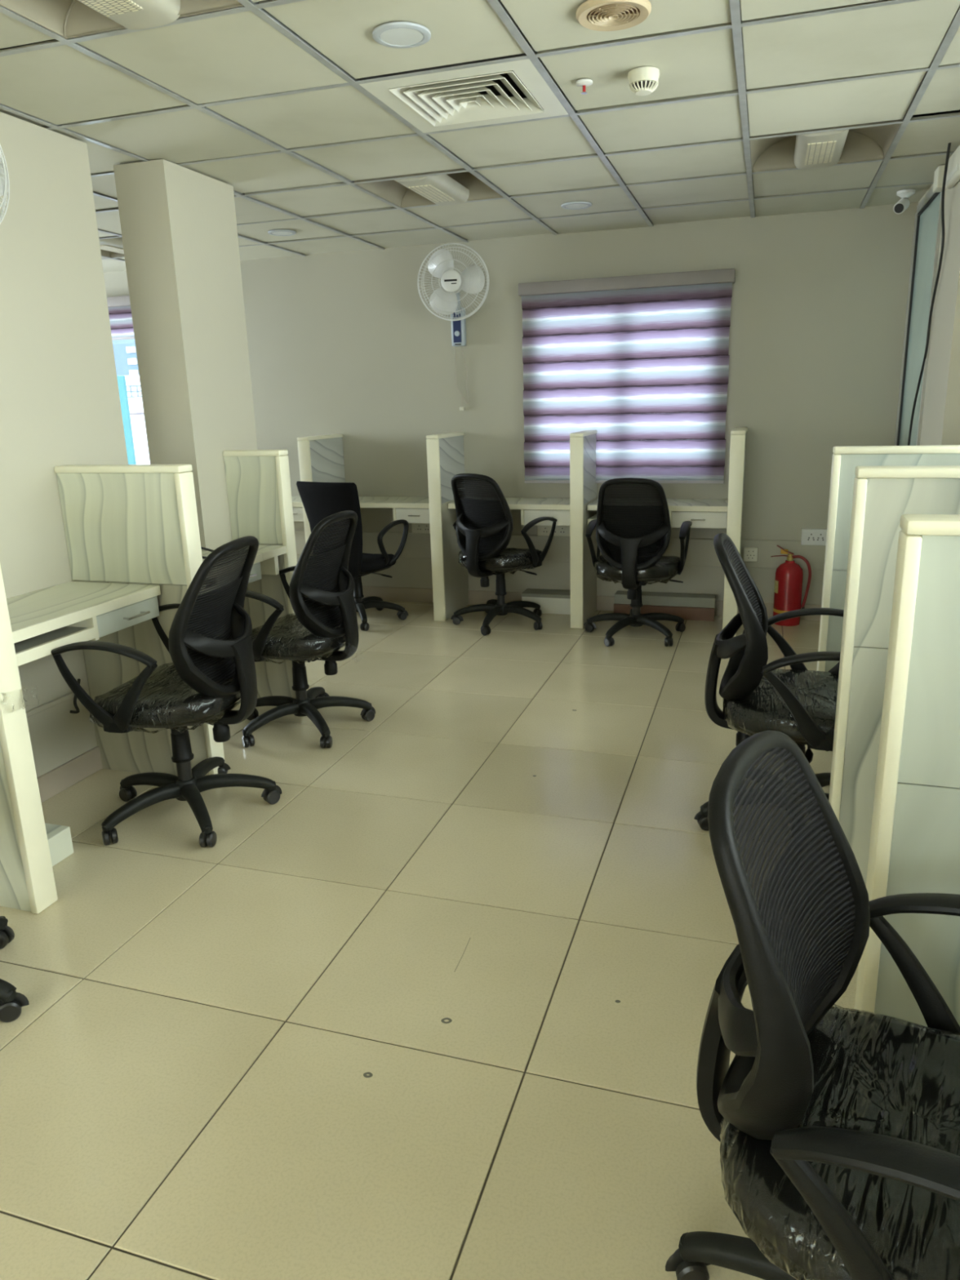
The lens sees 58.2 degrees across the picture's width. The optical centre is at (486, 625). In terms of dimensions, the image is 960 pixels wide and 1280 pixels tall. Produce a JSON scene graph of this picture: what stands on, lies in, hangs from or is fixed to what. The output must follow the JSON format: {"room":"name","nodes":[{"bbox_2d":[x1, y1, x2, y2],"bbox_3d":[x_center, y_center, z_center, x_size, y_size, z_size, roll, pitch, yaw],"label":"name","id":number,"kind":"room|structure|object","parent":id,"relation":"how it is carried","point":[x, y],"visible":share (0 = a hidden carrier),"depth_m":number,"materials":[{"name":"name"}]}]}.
{"room":"open-plan office","nodes":[
{"label":"open-plan office","id":0,"kind":"room"},
{"bbox_2d":[0,111,128,777],"bbox_3d":[-2.512,0.063,0.885,0.160,2.450,6.088,3,15,17],"label":"wall","id":1,"kind":"structure","parent":0,"point":[60,405],"depth_m":3.24,"materials":[{"name":"beige paint"}]},
{"bbox_2d":[0,144,9,224],"bbox_3d":[-1.670,-1.322,2.594,0.285,0.621,0.472,3,15,17],"label":"wall fan","id":2,"kind":"object","parent":1,"relation":"attached to","point":[4,175],"visible":1,"depth_m":2.73,"materials":[{"name":"white plastic"}]},
{"bbox_2d":[17,649,84,711],"bbox_3d":[-1.740,0.220,3.101,0.008,0.253,0.755,3,15,17],"label":"wall panel","id":3,"kind":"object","parent":1,"relation":"attached to","point":[42,682],"depth_m":3.29,"materials":[{"name":"beige paint"}]},
{"bbox_2d":[26,687,85,717],"bbox_3d":[-1.735,0.354,3.136,0.012,0.020,0.755,3,15,17],"label":"trim","id":4,"kind":"structure","parent":1,"relation":"attached to","point":[66,697],"depth_m":3.31,"materials":[{"name":"beige paint"}]},
{"bbox_2d":[36,746,102,802],"bbox_3d":[-2.384,1.192,1.201,0.012,0.100,5.986,3,15,17],"label":"baseboard","id":5,"kind":"structure","parent":1,"relation":"attached to","point":[51,783],"depth_m":3.42,"materials":[{"name":"beige tile"}]},
{"bbox_2d":[70,678,80,713],"bbox_3d":[-1.623,0.281,3.408,0.035,0.122,0.086,-4,15,-8],"label":"wires","id":6,"kind":"object","parent":1,"relation":"attached to","point":[75,704],"visible":0.79,"depth_m":3.41,"materials":[{"name":"black plastic"}]},
{"bbox_2d":[6,581,160,666],"bbox_3d":[-1.549,0.002,2.948,0.440,0.120,0.845,3,15,17],"label":"desk","id":7,"kind":"object","parent":1,"relation":"attached to","point":[43,620],"visible":0.98,"depth_m":2.99,"materials":[{"name":"laminate"}]},
{"bbox_2d":[13,626,87,653],"bbox_3d":[-1.621,0.075,2.799,0.399,0.033,0.490,3,15,17],"label":"shelf","id":8,"kind":"object","parent":7,"relation":"attached to","point":[45,642],"depth_m":2.83,"materials":[{"name":"white wood"}]},
{"bbox_2d":[6,581,158,631],"bbox_3d":[-1.562,-0.041,2.941,0.415,0.034,0.845,3,15,17],"label":"countertop","id":9,"kind":"structure","parent":7,"relation":"on","point":[37,606],"depth_m":3.06,"materials":[{"name":"laminate"}]},
{"bbox_2d":[201,551,262,583],"bbox_3d":[-1.300,-0.202,3.705,0.442,0.120,0.630,3,15,17],"label":"desk","id":10,"kind":"object","parent":1,"relation":"attached to","point":[255,572],"visible":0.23,"depth_m":3.90,"materials":[{"name":"laminate"}]},
{"bbox_2d":[200,546,213,559],"bbox_3d":[-1.249,-0.320,3.808,0.172,0.053,0.191,3,15,17],"label":"wire","id":11,"kind":"object","parent":10,"relation":"on","point":[202,548],"visible":0.15,"depth_m":3.89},
{"bbox_2d":[201,551,260,561],"bbox_3d":[-1.313,-0.244,3.698,0.418,0.034,0.630,3,15,17],"label":"countertop","id":12,"kind":"structure","parent":10,"relation":"on","point":[204,553],"depth_m":3.93,"materials":[{"name":"laminate"}]},
{"bbox_2d":[113,159,257,551],"bbox_3d":[-1.356,-0.828,4.176,0.251,2.450,0.513,3,15,17],"label":"wall pillar","id":13,"kind":"structure","parent":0,"point":[179,228],"depth_m":3.88,"materials":[{"name":"beige paint"}]},
{"bbox_2d":[206,544,286,574],"bbox_3d":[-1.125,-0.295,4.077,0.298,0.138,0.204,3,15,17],"label":"desk","id":14,"kind":"object","parent":13,"relation":"attached to","point":[269,564],"visible":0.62,"depth_m":4.11,"materials":[{"name":"laminate"}]},
{"bbox_2d":[206,544,284,553],"bbox_3d":[-1.128,-0.346,4.065,0.294,0.034,0.204,3,15,17],"label":"countertop","id":15,"kind":"structure","parent":14,"relation":"on","point":[261,548],"depth_m":4.05,"materials":[{"name":"laminate"}]},
{"bbox_2d":[0,599,858,1279],"bbox_3d":[-2.061,0.939,2.631,8.200,0.151,9.538,3,15,17],"label":"floor","id":16,"kind":"structure","parent":0,"point":[435,1006],"depth_m":2.19,"materials":[{"name":"tile"}]},
{"bbox_2d":[0,915,29,1022],"bbox_3d":[-1.472,0.473,2.030,0.630,1.022,0.625,3,15,17],"label":"mesh office chair","id":17,"kind":"object","parent":16,"relation":"on","point":[11,1002],"visible":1,"depth_m":2.11,"materials":[{"name":"black plastic"}]},
{"bbox_2d":[0,564,57,914],"bbox_3d":[-1.614,0.235,2.528,0.588,1.240,0.083,3,15,17],"label":"wall","id":18,"kind":"structure","parent":16,"relation":"on","point":[27,880],"depth_m":2.50,"materials":[{"name":"laminate"}]},
{"bbox_2d":[44,822,73,866],"bbox_3d":[-1.619,0.738,2.862,0.406,0.098,0.220,3,15,17],"label":"footrest","id":19,"kind":"object","parent":16,"relation":"on","point":[59,837],"visible":0.36,"depth_m":2.86,"materials":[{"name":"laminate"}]},
{"bbox_2d":[53,464,225,776],"bbox_3d":[-1.347,0.002,3.388,0.561,1.242,0.083,3,15,17],"label":"cubicle partition","id":20,"kind":"structure","parent":16,"relation":"on","point":[135,524],"depth_m":3.29,"materials":[{"name":"laminate"}]},
{"bbox_2d":[51,535,281,847],"bbox_3d":[-1.103,0.195,3.061,0.645,1.020,0.632,-1,15,4],"label":"mesh office chair","id":21,"kind":"object","parent":16,"relation":"on","point":[211,671],"visible":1,"depth_m":2.93,"materials":[{"name":"black plastic"}]},
{"bbox_2d":[222,448,307,698],"bbox_3d":[-1.076,-0.228,4.236,0.306,1.242,0.083,3,15,17],"label":"cubicle partition","id":22,"kind":"structure","parent":16,"relation":"on","point":[258,482],"depth_m":4.13,"materials":[{"name":"laminate"}]},
{"bbox_2d":[241,510,375,747],"bbox_3d":[-0.841,-0.015,3.875,0.692,1.001,0.633,1,15,12],"label":"mesh office chair","id":23,"kind":"object","parent":16,"relation":"on","point":[320,592],"visible":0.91,"depth_m":3.75,"materials":[{"name":"black plastic"}]},
{"bbox_2d":[297,434,345,543],"bbox_3d":[-1.145,-0.736,6.215,0.083,1.232,0.522,3,15,17],"label":"partition","id":24,"kind":"structure","parent":16,"relation":"on","point":[321,457],"depth_m":6.00,"materials":[{"name":"laminate"}]},
{"bbox_2d":[296,480,408,631],"bbox_3d":[-0.899,-0.506,5.833,0.644,0.967,0.655,7,17,29],"label":"office chair","id":25,"kind":"object","parent":16,"relation":"on","point":[320,500],"visible":0.58,"depth_m":5.58,"materials":[{"name":"black fabric"}]},
{"bbox_2d":[426,431,468,621],"bbox_3d":[-0.254,-0.688,5.937,0.083,1.232,0.522,3,15,17],"label":"partition","id":26,"kind":"structure","parent":16,"relation":"on","point":[445,451],"depth_m":5.79,"materials":[{"name":"laminate"}]},
{"bbox_2d":[450,473,557,635],"bbox_3d":[0.106,-0.499,5.614,0.637,1.009,0.630,10,19,37],"label":"mesh office chair","id":27,"kind":"object","parent":16,"relation":"on","point":[483,526],"visible":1,"depth_m":5.43,"materials":[{"name":"black plastic"}]},
{"bbox_2d":[521,588,570,614],"bbox_3d":[0.461,-0.165,6.017,0.400,0.140,0.160,3,15,17],"label":"footrest","id":28,"kind":"object","parent":16,"relation":"on","point":[550,601],"visible":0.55,"depth_m":5.96,"materials":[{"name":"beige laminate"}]},
{"bbox_2d":[569,430,597,628],"bbox_3d":[0.645,-0.640,5.656,0.083,1.232,0.522,3,15,17],"label":"partition","id":29,"kind":"structure","parent":16,"relation":"on","point":[583,485],"depth_m":5.48,"materials":[{"name":"laminate"}]},
{"bbox_2d":[583,477,692,646],"bbox_3d":[0.905,-0.422,5.253,0.649,0.998,0.631,3,15,19],"label":"mesh office chair","id":30,"kind":"object","parent":16,"relation":"on","point":[633,521],"visible":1,"depth_m":5.03,"materials":[{"name":"black plastic"}]},
{"bbox_2d":[613,590,715,621],"bbox_3d":[1.198,-0.133,5.796,0.660,0.150,0.140,3,15,17],"label":"footrest","id":31,"kind":"object","parent":16,"relation":"on","point":[689,606],"visible":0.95,"depth_m":5.72,"materials":[{"name":"beige wood"}]},
{"bbox_2d":[722,426,747,636],"bbox_3d":[1.550,-0.592,5.374,0.083,1.232,0.522,3,15,17],"label":"wall","id":32,"kind":"structure","parent":16,"relation":"on","point":[738,437],"depth_m":5.09,"materials":[{"name":"laminate"}]},
{"bbox_2d":[693,533,844,831],"bbox_3d":[1.044,0.204,2.844,0.630,0.997,0.635,4,16,22],"label":"mesh office chair","id":33,"kind":"object","parent":16,"relation":"on","point":[798,703],"visible":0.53,"depth_m":2.76,"materials":[{"name":"black plastic"}]},
{"bbox_2d":[770,545,811,626],"bbox_3d":[1.931,-0.257,5.494,0.175,0.502,0.202,-6,15,-17],"label":"fire extinguisher","id":34,"kind":"object","parent":16,"relation":"on","point":[788,590],"visible":0.89,"depth_m":5.44,"materials":[{"name":"red metal"}]},
{"bbox_2d":[665,729,959,1279],"bbox_3d":[0.576,0.665,1.208,0.620,0.954,0.628,8,17,32],"label":"mesh office chair","id":35,"kind":"object","parent":16,"relation":"on","point":[837,1128],"visible":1,"depth_m":1.19,"materials":[{"name":"black plastic"}]},
{"bbox_2d":[816,444,959,671],"bbox_3d":[1.661,-0.074,3.376,0.646,1.232,0.083,3,15,17],"label":"wall","id":36,"kind":"structure","parent":16,"relation":"on","point":[845,460],"depth_m":3.33,"materials":[{"name":"laminate"}]},
{"bbox_2d":[828,465,959,886],"bbox_3d":[1.317,0.197,2.351,0.663,1.242,0.083,3,15,17],"label":"wall","id":37,"kind":"structure","parent":16,"relation":"on","point":[882,495],"depth_m":2.35,"materials":[{"name":"white laminate"}]},
{"bbox_2d":[854,514,959,1026],"bbox_3d":[1.047,0.426,1.528,0.666,1.230,0.083,3,15,17],"label":"wall","id":38,"kind":"structure","parent":16,"relation":"on","point":[914,846],"depth_m":1.54,"materials":[{"name":"laminate"}]},
{"bbox_2d":[0,0,959,272],"bbox_3d":[-2.141,-1.693,1.925,8.200,0.400,9.500,3,15,17],"label":"ceiling","id":39,"kind":"structure","parent":0,"point":[265,100],"depth_m":3.09,"materials":[{"name":"tile"}]},
{"bbox_2d":[98,235,124,257],"bbox_3d":[-2.376,-2.494,5.530,0.574,0.172,0.574,3,15,17],"label":"recessed light","id":40,"kind":"object","parent":39,"relation":"in","point":[109,247],"visible":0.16,"depth_m":5.46,"materials":[{"name":"beige metal"}]},
{"bbox_2d":[0,0,243,39],"bbox_3d":[-0.990,-1.626,2.053,0.574,0.172,0.574,3,15,17],"label":"recessed light","id":41,"kind":"object","parent":39,"relation":"in","point":[68,19],"visible":1,"depth_m":2.29,"materials":[{"name":"beige metal"}]},
{"bbox_2d":[267,229,296,235],"bbox_3d":[-1.231,-2.366,5.205,0.166,0.010,0.166,3,15,17],"label":"recessed light","id":42,"kind":"object","parent":39,"relation":"in","point":[277,232],"visible":1,"depth_m":5.19,"materials":[{"name":"white plastic"}]},
{"bbox_2d":[372,22,431,48],"bbox_3d":[-0.240,-1.677,2.455,0.166,0.010,0.166,3,15,17],"label":"recessed light","id":43,"kind":"object","parent":39,"relation":"in","point":[393,34],"visible":1,"depth_m":2.44,"materials":[{"name":"white plastic"}]},
{"bbox_2d":[354,168,502,207],"bbox_3d":[-0.269,-2.223,4.263,0.574,0.172,0.574,3,15,17],"label":"recessed light","id":44,"kind":"object","parent":39,"relation":"in","point":[454,188],"visible":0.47,"depth_m":4.41,"materials":[{"name":"beige metal"}]},
{"bbox_2d":[359,53,568,133],"bbox_3d":[-0.058,-1.925,2.972,0.574,0.236,0.574,3,15,17],"label":"ceiling vent","id":45,"kind":"object","parent":39,"relation":"in","point":[515,91],"visible":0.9,"depth_m":2.98,"materials":[{"name":"white metal"}]},
{"bbox_2d":[560,201,591,209],"bbox_3d":[0.491,-2.279,4.687,0.166,0.010,0.166,3,15,17],"label":"recessed light","id":46,"kind":"object","parent":39,"relation":"in","point":[572,205],"visible":1,"depth_m":4.67,"materials":[{"name":"white plastic"}]},
{"bbox_2d":[575,79,592,94],"bbox_3d":[0.326,-1.788,2.868,0.056,0.034,0.056,3,15,17],"label":"sprinkler","id":47,"kind":"object","parent":39,"relation":"attached to","point":[583,83],"visible":1,"depth_m":2.86,"materials":[{"name":"white plastic"}]},
{"bbox_2d":[576,0,651,31],"bbox_3d":[0.345,-1.659,2.341,0.202,0.018,0.202,3,15,17],"label":"ceiling vent","id":48,"kind":"object","parent":39,"relation":"in","point":[593,15],"visible":1,"depth_m":2.33,"materials":[{"name":"beige plastic"}]},
{"bbox_2d":[627,66,659,95],"bbox_3d":[0.512,-1.765,2.808,0.102,0.062,0.102,3,15,17],"label":"smoke detector","id":49,"kind":"object","parent":39,"relation":"attached to","point":[642,81],"visible":1,"depth_m":2.78,"materials":[{"name":"beige plastic"}]},
{"bbox_2d":[749,119,902,172],"bbox_3d":[1.447,-2.131,3.728,0.574,0.172,0.574,3,15,17],"label":"recessed light","id":50,"kind":"object","parent":39,"relation":"in","point":[827,148],"visible":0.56,"depth_m":3.90,"materials":[{"name":"beige metal"}]},
{"bbox_2d":[893,189,915,213],"bbox_3d":[2.222,-2.246,4.584,0.089,0.116,0.117,11,19,39],"label":"cctv camera","id":51,"kind":"object","parent":39,"relation":"attached to","point":[903,204],"visible":1,"depth_m":4.56,"materials":[{"name":"white plastic"}]},
{"bbox_2d":[907,142,951,445],"bbox_3d":[2.173,-0.986,4.335,0.044,2.466,0.752,4,16,21],"label":"hanging cable","id":52,"kind":"object","parent":39,"relation":"hanging from","point":[948,144],"visible":0.77,"depth_m":4.12,"materials":[{"name":"black plastic"}]},
{"bbox_2d":[103,164,918,604],"bbox_3d":[-0.791,-1.546,6.274,7.800,2.751,0.200,3,15,17],"label":"wall","id":53,"kind":"structure","parent":0,"point":[347,344],"depth_m":5.68,"materials":[{"name":"grey paint"}]},
{"bbox_2d":[106,295,134,340],"bbox_3d":[-2.905,-2.337,6.590,1.724,0.305,0.094,3,15,17],"label":"roller blind","id":54,"kind":"object","parent":53,"relation":"attached to","point":[119,307],"visible":0.02,"depth_m":6.54,"materials":[{"name":"fabric"}]},
{"bbox_2d":[291,496,303,521],"bbox_3d":[-1.566,-0.865,6.378,0.829,0.137,0.408,3,15,17],"label":"desk","id":55,"kind":"object","parent":53,"relation":"attached to","point":[297,506],"visible":0.2,"depth_m":6.13,"materials":[{"name":"laminate"}]},
{"bbox_2d":[291,496,302,502],"bbox_3d":[-1.564,-0.920,6.377,0.829,0.030,0.382,3,15,17],"label":"countertop","id":56,"kind":"structure","parent":55,"relation":"on","point":[295,499],"depth_m":6.30,"materials":[{"name":"laminate"}]},
{"bbox_2d":[358,496,430,523],"bbox_3d":[-0.685,-0.818,6.103,0.850,0.137,0.408,3,15,17],"label":"desk","id":57,"kind":"object","parent":53,"relation":"attached to","point":[411,509],"visible":0.61,"depth_m":5.90,"materials":[{"name":"laminate"}]},
{"bbox_2d":[358,496,429,503],"bbox_3d":[-0.682,-0.873,6.102,0.850,0.030,0.382,3,15,17],"label":"countertop","id":58,"kind":"structure","parent":57,"relation":"on","point":[362,499],"depth_m":6.08,"materials":[{"name":"laminate"}]},
{"bbox_2d":[411,523,430,533],"bbox_3d":[-0.423,-0.713,6.250,0.240,0.090,0.036,3,15,17],"label":"power outlet","id":59,"kind":"object","parent":53,"relation":"attached to","point":[415,527],"visible":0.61,"depth_m":6.25,"materials":[{"name":"beige plastic"}]},
{"bbox_2d":[417,243,488,410],"bbox_3d":[-0.189,-1.956,5.701,0.467,1.043,0.288,3,15,17],"label":"wall fan","id":60,"kind":"object","parent":53,"relation":"attached to","point":[445,300],"depth_m":5.55,"materials":[{"name":"white plastic"}]},
{"bbox_2d":[448,497,569,525],"bbox_3d":[0.210,-0.770,5.824,0.858,0.137,0.408,3,15,17],"label":"desk","id":61,"kind":"object","parent":53,"relation":"attached to","point":[531,508],"visible":0.49,"depth_m":5.61,"materials":[{"name":"laminate"}]},
{"bbox_2d":[448,497,569,504],"bbox_3d":[0.213,-0.825,5.822,0.858,0.030,0.382,3,15,17],"label":"countertop","id":62,"kind":"structure","parent":61,"relation":"on","point":[510,500],"depth_m":5.77,"materials":[{"name":"laminate"}]},
{"bbox_2d":[537,525,569,536],"bbox_3d":[0.473,-0.665,5.971,0.240,0.090,0.036,3,15,17],"label":"socket","id":63,"kind":"object","parent":53,"relation":"attached to","point":[560,531],"visible":0.65,"depth_m":5.96,"materials":[{"name":"beige plastic"}]},
{"bbox_2d":[294,529,826,569],"bbox_3d":[0.411,-0.537,6.035,4.337,0.185,0.018,3,15,17],"label":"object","id":64,"kind":"structure","parent":53,"relation":"attached to","point":[700,552],"depth_m":5.76,"materials":[{"name":"grey paint"}]},
{"bbox_2d":[354,586,821,620],"bbox_3d":[-0.960,-0.250,6.564,7.237,0.104,0.012,3,15,17],"label":"baseboard","id":65,"kind":"structure","parent":53,"relation":"attached to","point":[386,593],"depth_m":6.28,"materials":[{"name":"beige tile"}]},
{"bbox_2d":[518,268,735,483],"bbox_3d":[0.877,-1.562,5.564,1.346,1.280,0.094,3,15,17],"label":"roller blind","id":66,"kind":"object","parent":53,"relation":"attached to","point":[639,352],"visible":0.98,"depth_m":5.54,"materials":[{"name":"fabric"}]},
{"bbox_2d":[587,497,728,528],"bbox_3d":[1.112,-0.722,5.542,0.864,0.137,0.408,3,15,17],"label":"desk","id":67,"kind":"object","parent":53,"relation":"attached to","point":[702,513],"visible":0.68,"depth_m":5.32,"materials":[{"name":"laminate"}]},
{"bbox_2d":[588,513,596,519],"bbox_3d":[0.946,-0.693,5.612,0.509,0.030,0.338,3,15,17],"label":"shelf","id":68,"kind":"object","parent":67,"relation":"attached to","point":[594,517],"depth_m":5.63,"materials":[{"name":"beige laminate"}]},
{"bbox_2d":[587,497,728,506],"bbox_3d":[1.115,-0.777,5.541,0.864,0.030,0.382,3,15,17],"label":"countertop","id":69,"kind":"structure","parent":67,"relation":"on","point":[671,502],"depth_m":5.48,"materials":[{"name":"laminate"}]},
{"bbox_2d":[743,546,758,561],"bbox_3d":[1.718,-0.461,5.599,0.086,0.090,0.036,3,15,17],"label":"power outlet","id":70,"kind":"object","parent":53,"relation":"attached to","point":[750,553],"visible":1,"depth_m":5.58,"materials":[{"name":"beige plastic"}]},
{"bbox_2d":[800,528,826,545],"bbox_3d":[2.091,-0.560,5.477,0.170,0.104,0.023,3,15,17],"label":"socket plate","id":71,"kind":"object","parent":53,"relation":"attached to","point":[809,536],"visible":0.84,"depth_m":5.47,"materials":[{"name":"white plastic"}]},
{"bbox_2d":[918,109,959,445],"bbox_3d":[2.338,-1.164,4.473,0.237,2.751,1.423,3,15,17],"label":"wall","id":72,"kind":"structure","parent":0,"point":[940,424],"depth_m":3.91,"materials":[{"name":"beige paint"}]},
{"bbox_2d":[893,186,942,445],"bbox_3d":[2.369,-1.084,4.797,0.062,2.430,0.844,3,15,17],"label":"window","id":73,"kind":"structure","parent":72,"relation":"in","point":[927,220],"depth_m":4.70,"materials":[{"name":"clear glass"}]},
{"bbox_2d":[932,164,945,192],"bbox_3d":[2.157,-2.116,4.089,0.049,0.097,0.110,3,15,17],"label":"box","id":74,"kind":"object","parent":72,"relation":"attached to","point":[939,172],"visible":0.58,"depth_m":4.05,"materials":[{"name":"beige plastic"}]},
{"label":"outside","id":75,"kind":"structure","parent":0,"visible":0},
{"bbox_3d":[10.138,-3.837,31.819,80.000,0.300,53.400,3,15,17],"label":"ground","id":76,"kind":"structure","parent":75,"visible":0},
{"bbox_2d":[112,336,138,375],"bbox_3d":[-8.712,-4.254,21.767,5.600,6.600,2.040,3,15,17],"label":"building","id":77,"kind":"structure","parent":76,"relation":"on","point":[124,350],"depth_m":20.05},
{"bbox_2d":[116,375,136,464],"bbox_3d":[-4.896,-0.786,11.509,0.935,4.860,0.040,3,15,17],"label":"sheet","id":78,"kind":"object","parent":76,"relation":"on","point":[121,379],"visible":0.14,"depth_m":10.89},
{"bbox_2d":[116,374,150,464],"bbox_3d":[-6.034,-1.797,15.311,3.600,4.960,2.540,3,15,17],"label":"building","id":79,"kind":"structure","parent":76,"relation":"on","point":[132,382],"depth_m":13.39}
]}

